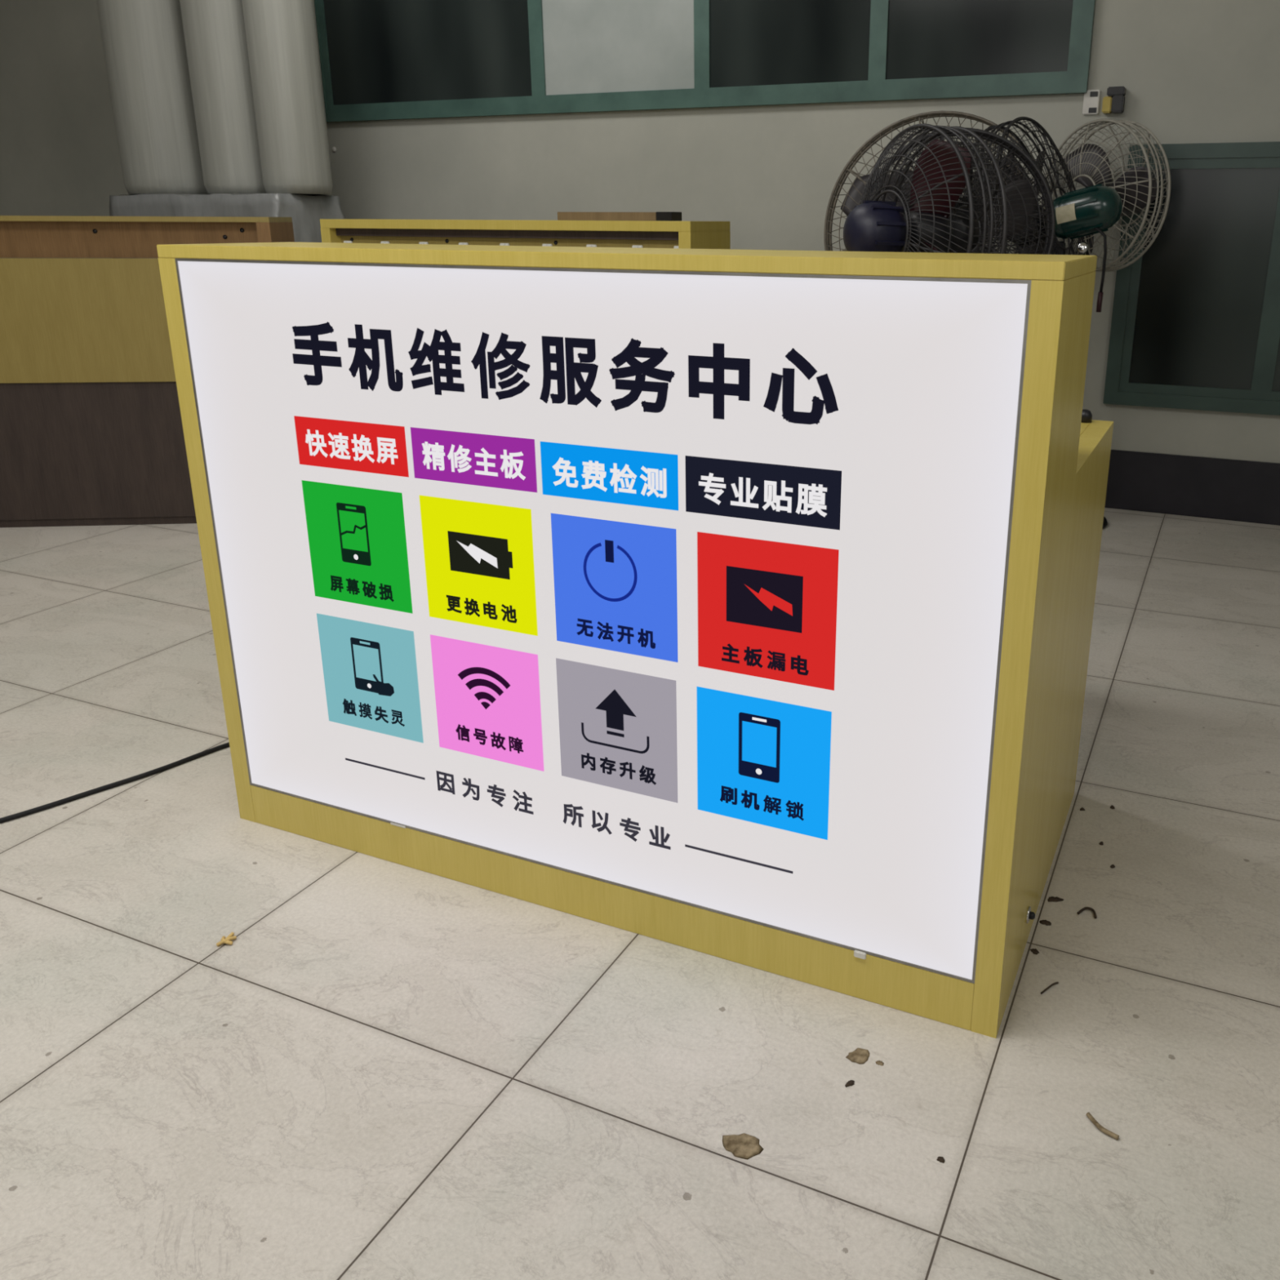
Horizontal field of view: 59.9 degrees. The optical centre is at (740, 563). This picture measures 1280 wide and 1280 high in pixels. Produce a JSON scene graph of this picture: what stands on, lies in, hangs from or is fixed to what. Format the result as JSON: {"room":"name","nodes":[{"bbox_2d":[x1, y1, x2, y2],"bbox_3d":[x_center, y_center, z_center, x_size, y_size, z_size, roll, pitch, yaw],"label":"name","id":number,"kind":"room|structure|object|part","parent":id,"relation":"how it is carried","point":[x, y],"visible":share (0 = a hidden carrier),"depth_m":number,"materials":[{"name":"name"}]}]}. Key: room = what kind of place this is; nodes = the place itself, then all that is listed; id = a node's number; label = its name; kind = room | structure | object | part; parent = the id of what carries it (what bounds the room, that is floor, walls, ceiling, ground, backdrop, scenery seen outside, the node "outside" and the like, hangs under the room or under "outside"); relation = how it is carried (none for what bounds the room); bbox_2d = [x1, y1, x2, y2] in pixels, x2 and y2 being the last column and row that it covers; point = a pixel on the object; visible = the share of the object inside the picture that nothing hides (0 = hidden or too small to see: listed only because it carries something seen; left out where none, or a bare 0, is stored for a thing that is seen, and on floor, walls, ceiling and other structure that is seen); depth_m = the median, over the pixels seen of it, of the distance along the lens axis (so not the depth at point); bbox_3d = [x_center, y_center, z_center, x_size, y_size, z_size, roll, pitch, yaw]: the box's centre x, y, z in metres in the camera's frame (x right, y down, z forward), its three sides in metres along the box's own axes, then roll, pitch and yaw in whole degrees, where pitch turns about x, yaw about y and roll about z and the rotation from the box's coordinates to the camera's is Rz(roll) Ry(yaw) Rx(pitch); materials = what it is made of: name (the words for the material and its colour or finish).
{"room":"service shop","nodes":[
{"label":"service shop","id":0,"kind":"room"},
{"bbox_2d":[0,507,1279,1279],"bbox_3d":[-2.700,0.520,2.127,9.200,0.100,7.800,8,19,23],"label":"floor","id":1,"kind":"structure","parent":0,"point":[388,1070],"depth_m":1.54,"materials":[{"name":"tile"}]},
{"bbox_2d":[0,742,229,823],"bbox_3d":[-1.487,0.478,2.087,1.692,0.017,0.153,-11,20,-32],"label":"power cable","id":2,"kind":"object","parent":1,"relation":"on","point":[111,785],"visible":0.52,"depth_m":2.21,"materials":[{"name":"black rubber"}]},
{"bbox_2d":[0,215,294,527],"bbox_3d":[-2.389,-0.772,4.268,1.436,1.094,0.762,-2,17,-6],"label":"counter","id":3,"kind":"object","parent":1,"relation":"on","point":[91,432],"depth_m":3.91,"materials":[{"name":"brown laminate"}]},
{"bbox_3d":[-1.697,-0.782,4.340,0.045,1.076,0.762,-2,17,-6],"label":"panel","id":4,"kind":"part","parent":3,"relation":"part of","materials":[{"name":"brown wood"}]},
{"bbox_2d":[216,932,236,946],"bbox_3d":[-0.811,0.593,1.743,0.024,0.010,0.031,1,17,2],"label":"scrap","id":5,"kind":"object","parent":1,"relation":"on","point":[224,940],"visible":1,"depth_m":1.74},
{"bbox_2d":[110,193,343,242],"bbox_3d":[-2.348,-1.102,5.162,1.096,1.187,0.417,8,19,23],"label":"column base","id":6,"kind":"object","parent":1,"relation":"on","point":[306,211],"visible":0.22,"depth_m":4.81,"materials":[{"name":"silver metal"}]},
{"bbox_2d":[96,0,207,195],"bbox_3d":[-2.622,-2.268,4.952,0.409,1.160,0.410,8,19,23],"label":"column","id":7,"kind":"structure","parent":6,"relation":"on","point":[144,42],"depth_m":4.84,"materials":[{"name":"concrete"}]},
{"bbox_2d":[179,0,266,194],"bbox_3d":[-2.229,-2.214,4.785,0.318,1.160,0.316,8,19,23],"label":"column","id":8,"kind":"structure","parent":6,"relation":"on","point":[215,33],"depth_m":4.71,"materials":[{"name":"paint"}]},
{"bbox_2d":[241,0,332,195],"bbox_3d":[-1.931,-2.173,4.659,0.284,1.160,0.284,8,19,23],"label":"column","id":9,"kind":"structure","parent":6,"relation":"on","point":[282,35],"depth_m":4.61,"materials":[{"name":"concrete"}]},
{"bbox_2d":[320,218,730,248],"bbox_3d":[-0.652,-0.689,4.041,1.436,1.088,0.762,8,19,23],"label":"counter","id":10,"kind":"object","parent":1,"relation":"on","point":[593,233],"depth_m":3.52,"materials":[{"name":"yellow laminate"}]},
{"bbox_3d":[-1.290,-0.763,4.316,0.040,1.058,0.762,8,19,23],"label":"panel","id":11,"kind":"part","parent":10,"relation":"part of","materials":[{"name":"yellow laminate"}]},
{"bbox_2d":[335,228,678,248],"bbox_3d":[-0.788,-0.623,3.742,1.356,0.978,0.035,8,19,23],"label":"lamp","id":12,"kind":"object","parent":10,"relation":"attached to","point":[642,239],"depth_m":3.58,"materials":[{"name":"white"}]},
{"bbox_2d":[557,211,681,221],"bbox_3d":[-0.388,-1.105,3.506,0.415,0.026,0.070,8,19,23],"label":"plank","id":13,"kind":"object","parent":10,"relation":"on","point":[658,215],"visible":0.99,"depth_m":3.46,"materials":[{"name":"brown wood"}]},
{"bbox_3d":[-0.015,-0.587,3.775,0.040,1.058,0.762,8,19,23],"label":"panel","id":14,"kind":"part","parent":10,"relation":"part of","materials":[{"name":"yellow laminate"}]},
{"bbox_2d":[156,241,1113,1038],"bbox_3d":[-0.135,-0.028,1.996,1.448,1.050,0.765,8,19,23],"label":"counter","id":15,"kind":"object","parent":1,"relation":"on","point":[734,605],"depth_m":1.59,"materials":[{"name":"yellow laminate"}]},
{"bbox_3d":[-0.778,-0.107,2.274,0.038,1.029,0.762,8,19,23],"label":"panel","id":16,"kind":"part","parent":15,"relation":"part of","materials":[{"name":"yellow laminate"}]},
{"bbox_3d":[-0.292,0.534,1.820,1.362,0.080,0.020,8,19,23],"label":"rail","id":17,"kind":"part","parent":15,"relation":"part of","materials":[{"name":"yellow laminate"}]},
{"bbox_2d":[1025,906,1035,923],"bbox_3d":[0.449,0.543,1.705,0.012,0.026,0.026,8,19,23],"label":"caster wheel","id":18,"kind":"object","parent":15,"relation":"attached to","point":[1028,914],"depth_m":1.70,"materials":[{"name":"black plastic"}]},
{"bbox_3d":[0.499,0.069,1.731,0.036,1.029,0.762,8,19,23],"label":"panel","id":19,"kind":"part","parent":15,"relation":"part of","materials":[{"name":"yellow laminate"}]},
{"bbox_2d":[1080,408,1092,422],"bbox_3d":[0.617,-0.266,1.978,0.026,0.022,0.026,8,19,23],"label":"cable grommet","id":20,"kind":"object","parent":15,"relation":"on","point":[1086,416],"visible":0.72,"depth_m":1.97,"materials":[{"name":"black plastic"}]},
{"bbox_2d":[722,1133,764,1159],"bbox_3d":[0.001,0.717,1.364,0.055,0.004,0.038,8,19,23],"label":"clump","id":21,"kind":"object","parent":1,"relation":"on","point":[745,1146],"visible":1,"depth_m":1.36,"materials":[{"name":"beige"}]},
{"bbox_2d":[844,1080,854,1087],"bbox_3d":[0.145,0.687,1.461,0.016,0.005,0.007,-12,21,-34],"label":"crumb","id":22,"kind":"object","parent":1,"relation":"on","point":[851,1082],"visible":1,"depth_m":1.46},
{"bbox_2d":[845,1048,869,1064],"bbox_3d":[0.161,0.672,1.512,0.030,0.003,0.031,8,19,23],"label":"clump","id":23,"kind":"object","parent":1,"relation":"on","point":[860,1055],"visible":1,"depth_m":1.51,"materials":[{"name":"beige"}]},
{"bbox_2d":[875,1060,884,1065],"bbox_3d":[0.189,0.677,1.498,0.012,0.003,0.009,8,19,23],"label":"clump","id":24,"kind":"object","parent":1,"relation":"on","point":[877,1062],"visible":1,"depth_m":1.50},
{"bbox_2d":[843,123,1007,253],"bbox_3d":[0.359,-0.390,2.733,0.424,1.306,0.494,-9,19,-27],"label":"pedestal fan","id":25,"kind":"object","parent":1,"relation":"on","point":[943,170],"visible":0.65,"depth_m":2.55,"materials":[{"name":"metal"}]},
{"bbox_3d":[0.479,-0.674,2.610,0.088,0.133,0.180,-6,56,-24],"label":"blade","id":26,"kind":"part","parent":25,"relation":"part of","materials":[{"name":"grey plastic"}]},
{"bbox_3d":[0.474,-0.902,2.594,0.152,0.180,0.070,9,19,26],"label":"blade","id":27,"kind":"part","parent":25,"relation":"part of","materials":[{"name":"red plastic"}]},
{"bbox_2d":[823,111,1041,253],"bbox_3d":[0.753,-0.919,4.183,0.815,1.456,0.468,8,19,23],"label":"pedestal fan","id":28,"kind":"object","parent":1,"relation":"on","point":[852,198],"visible":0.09,"depth_m":3.98,"materials":[{"name":"grey metal"}]},
{"bbox_3d":[0.533,-1.295,4.019,0.323,0.215,0.088,41,23,3],"label":"blade","id":29,"kind":"part","parent":28,"relation":"part of","materials":[{"name":"grey plastic"}]},
{"bbox_3d":[0.870,-1.297,3.915,0.323,0.215,0.088,-18,9,21],"label":"blade","id":30,"kind":"part","parent":28,"relation":"part of","materials":[{"name":"grey plastic"}]},
{"bbox_2d":[936,1156,944,1163],"bbox_3d":[0.244,0.724,1.344,0.010,0.005,0.008,8,19,23],"label":"crumb","id":31,"kind":"object","parent":1,"relation":"on","point":[941,1159],"visible":1,"depth_m":1.34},
{"bbox_2d":[866,127,1055,254],"bbox_3d":[0.622,-0.548,3.214,0.522,1.325,0.474,8,19,23],"label":"pedestal fan","id":32,"kind":"object","parent":1,"relation":"on","point":[1022,202],"visible":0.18,"depth_m":2.94,"materials":[{"name":"metal"}]},
{"bbox_3d":[0.476,-0.990,3.001,0.139,0.191,0.088,-39,6,15],"label":"blade","id":33,"kind":"part","parent":32,"relation":"part of","materials":[{"name":"grey plastic"}]},
{"bbox_3d":[0.707,-0.952,2.978,0.191,0.139,0.088,-9,13,10],"label":"blade","id":34,"kind":"part","parent":32,"relation":"part of","materials":[{"name":"grey plastic"}]},
{"bbox_2d":[1029,948,1039,954],"bbox_3d":[0.460,0.606,1.727,0.016,0.005,0.010,8,19,23],"label":"crumb","id":35,"kind":"object","parent":1,"relation":"on","point":[1034,951],"visible":1,"depth_m":1.73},
{"bbox_2d":[965,116,1122,312],"bbox_3d":[0.977,-0.713,3.615,0.443,1.403,0.655,8,19,23],"label":"pedestal fan","id":36,"kind":"object","parent":1,"relation":"on","point":[1081,213],"visible":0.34,"depth_m":3.39,"materials":[{"name":"metal"}]},
{"bbox_3d":[0.814,-1.075,3.398,0.088,0.174,0.251,-3,12,39],"label":"blade","id":37,"kind":"part","parent":36,"relation":"part of","materials":[{"name":"grey plastic"}]},
{"bbox_3d":[0.986,-0.942,3.598,0.176,0.273,0.053,-5,18,-16],"label":"blade","id":38,"kind":"part","parent":36,"relation":"part of","materials":[{"name":"grey plastic"}]},
{"bbox_3d":[0.963,-1.225,3.595,0.088,0.251,0.174,-3,-18,39],"label":"blade","id":39,"kind":"part","parent":36,"relation":"part of","materials":[{"name":"grey plastic"}]},
{"bbox_3d":[0.995,-1.073,3.379,0.060,0.049,0.004,-3,9,39],"label":"rating plate","id":40,"kind":"part","parent":36,"relation":"part of","materials":[{"name":"beige paper"}]},
{"bbox_3d":[1.053,-0.973,3.394,0.034,0.036,0.043,8,19,23],"label":"tilt knob","id":41,"kind":"part","parent":36,"relation":"part of","materials":[{"name":"silver metal"}]},
{"bbox_3d":[1.089,-0.936,3.389,0.017,0.195,0.072,-13,21,-36],"label":"power cord","id":42,"kind":"part","parent":36,"relation":"part of","materials":[{"name":"black rubber"}]},
{"bbox_2d":[1039,920,1051,925],"bbox_3d":[0.497,0.584,1.799,0.019,0.005,0.012,8,19,23],"label":"crumb","id":43,"kind":"object","parent":1,"relation":"on","point":[1042,922],"visible":1,"depth_m":1.80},
{"bbox_2d":[1040,982,1058,994],"bbox_3d":[0.460,0.632,1.645,0.040,0.004,0.004,-13,21,-36],"label":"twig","id":44,"kind":"object","parent":1,"relation":"on","point":[1055,983],"visible":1,"depth_m":1.65,"materials":[{"name":"brown wood"}]},
{"bbox_2d":[1047,896,1064,902],"bbox_3d":[0.531,0.564,1.861,0.029,0.005,0.013,0,17,-1],"label":"crumb","id":45,"kind":"object","parent":1,"relation":"on","point":[1051,899],"visible":1,"depth_m":1.86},
{"bbox_2d":[1076,906,1097,918],"bbox_3d":[0.574,0.575,1.824,0.032,0.006,0.022,8,19,23],"label":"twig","id":46,"kind":"object","parent":1,"relation":"on","point":[1084,908],"visible":1,"depth_m":1.82,"materials":[{"name":"brown wood"}]},
{"bbox_2d":[1085,1112,1119,1140],"bbox_3d":[0.455,0.710,1.391,0.012,0.006,0.048,-12,21,-33],"label":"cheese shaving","id":47,"kind":"object","parent":1,"relation":"on","point":[1089,1115],"visible":1,"depth_m":1.39,"materials":[{"name":"beige food"}]},
{"bbox_2d":[1040,118,1170,528],"bbox_3d":[1.268,-0.849,4.015,0.462,1.428,0.416,8,19,23],"label":"pedestal fan","id":48,"kind":"object","parent":1,"relation":"on","point":[1088,165],"visible":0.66,"depth_m":3.80,"materials":[{"name":"metal"}]},
{"bbox_3d":[1.236,-1.412,3.936,0.088,0.187,0.137,-9,-10,-27],"label":"blade","id":49,"kind":"part","parent":48,"relation":"part of","materials":[{"name":"grey plastic"}]},
{"bbox_3d":[1.272,-1.188,3.971,0.059,0.198,0.138,2,17,5],"label":"blade","id":50,"kind":"part","parent":48,"relation":"part of","materials":[{"name":"grey plastic"}]},
{"bbox_3d":[1.341,-1.285,3.774,0.088,0.137,0.187,-9,20,-27],"label":"blade","id":51,"kind":"part","parent":48,"relation":"part of","materials":[{"name":"grey plastic"}]},
{"bbox_2d":[0,0,1279,463],"bbox_3d":[-1.062,-2.040,5.154,9.200,3.200,0.200,8,19,23],"label":"wall","id":52,"kind":"structure","parent":0,"point":[1189,71],"depth_m":4.72,"materials":[{"name":"white paint"}]},
{"bbox_2d":[314,0,1095,122],"bbox_3d":[-0.394,-2.528,4.559,3.640,1.208,0.030,8,19,23],"label":"window","id":53,"kind":"structure","parent":52,"relation":"in","point":[380,60],"depth_m":4.61,"materials":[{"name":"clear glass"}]},
{"bbox_3d":[-1.457,-2.675,5.012,1.230,1.128,0.021,8,19,23],"label":"sash","id":54,"kind":"part","parent":53,"relation":"part of","materials":[{"name":"black glass"}]},
{"bbox_3d":[-1.457,-2.675,5.011,1.160,1.058,0.004,8,19,23],"label":"pane","id":55,"kind":"part","parent":53,"relation":"part of","materials":[{"name":"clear glass"}]},
{"bbox_3d":[-0.526,-2.546,4.616,0.810,1.128,0.021,8,19,23],"label":"sash","id":56,"kind":"part","parent":53,"relation":"part of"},
{"bbox_3d":[-0.526,-2.546,4.616,0.740,1.058,0.004,8,19,23],"label":"pane","id":57,"kind":"part","parent":53,"relation":"part of","materials":[{"name":"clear glass"}]},
{"bbox_3d":[0.191,-2.448,4.312,0.760,1.128,0.021,8,19,23],"label":"sash","id":58,"kind":"part","parent":53,"relation":"part of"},
{"bbox_3d":[0.191,-2.448,4.311,0.690,1.058,0.004,8,19,23],"label":"pane","id":59,"kind":"part","parent":53,"relation":"part of","materials":[{"name":"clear glass"}]},
{"bbox_3d":[0.885,-2.352,4.017,0.760,1.128,0.021,8,19,23],"label":"sash","id":60,"kind":"part","parent":53,"relation":"part of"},
{"bbox_3d":[0.885,-2.352,4.017,0.690,1.058,0.004,8,19,23],"label":"pane","id":61,"kind":"part","parent":53,"relation":"part of","materials":[{"name":"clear glass"}]},
{"bbox_2d":[1082,89,1100,115],"bbox_3d":[1.285,-1.692,4.043,0.056,0.084,0.014,8,19,23],"label":"wall socket","id":62,"kind":"object","parent":52,"relation":"attached to","point":[1091,98],"visible":1,"depth_m":4.04,"materials":[{"name":"white plastic"}]},
{"bbox_2d":[1102,96,1112,113],"bbox_3d":[1.334,-1.669,4.012,0.032,0.055,0.040,8,19,23],"label":"plug adapter","id":63,"kind":"object","parent":52,"relation":"attached to","point":[1107,100],"visible":1,"depth_m":4.00,"materials":[{"name":"yellow plastic"}]},
{"bbox_2d":[1106,86,1125,113],"bbox_3d":[1.357,-1.679,3.992,0.060,0.086,0.050,8,19,23],"label":"power adapter","id":64,"kind":"object","parent":52,"relation":"attached to","point":[1117,93],"visible":1,"depth_m":3.97,"materials":[{"name":"black plastic"}]},
{"bbox_2d":[1102,141,1279,415],"bbox_3d":[1.933,-1.006,3.943,1.130,0.943,0.030,8,19,23],"label":"window","id":65,"kind":"structure","parent":52,"relation":"in","point":[1195,323],"depth_m":4.04,"materials":[{"name":"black glass"}]},
{"bbox_3d":[1.692,-1.040,4.046,0.430,0.773,0.004,8,19,23],"label":"pane","id":66,"kind":"part","parent":65,"relation":"part of","materials":[{"name":"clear glass"}]},
{"bbox_3d":[2.162,-0.975,3.847,0.530,0.843,0.021,8,19,23],"label":"sash","id":67,"kind":"part","parent":65,"relation":"part of","materials":[{"name":"metal"}]},
{"bbox_3d":[2.162,-0.975,3.847,0.460,0.773,0.004,8,19,23],"label":"pane","id":68,"kind":"part","parent":65,"relation":"part of","materials":[{"name":"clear glass"}]},
{"bbox_2d":[1104,449,1279,525],"bbox_3d":[-1.112,-0.692,5.473,9.200,0.235,0.012,8,19,23],"label":"baseboard","id":69,"kind":"structure","parent":52,"relation":"attached to","point":[1215,488],"depth_m":4.25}
]}

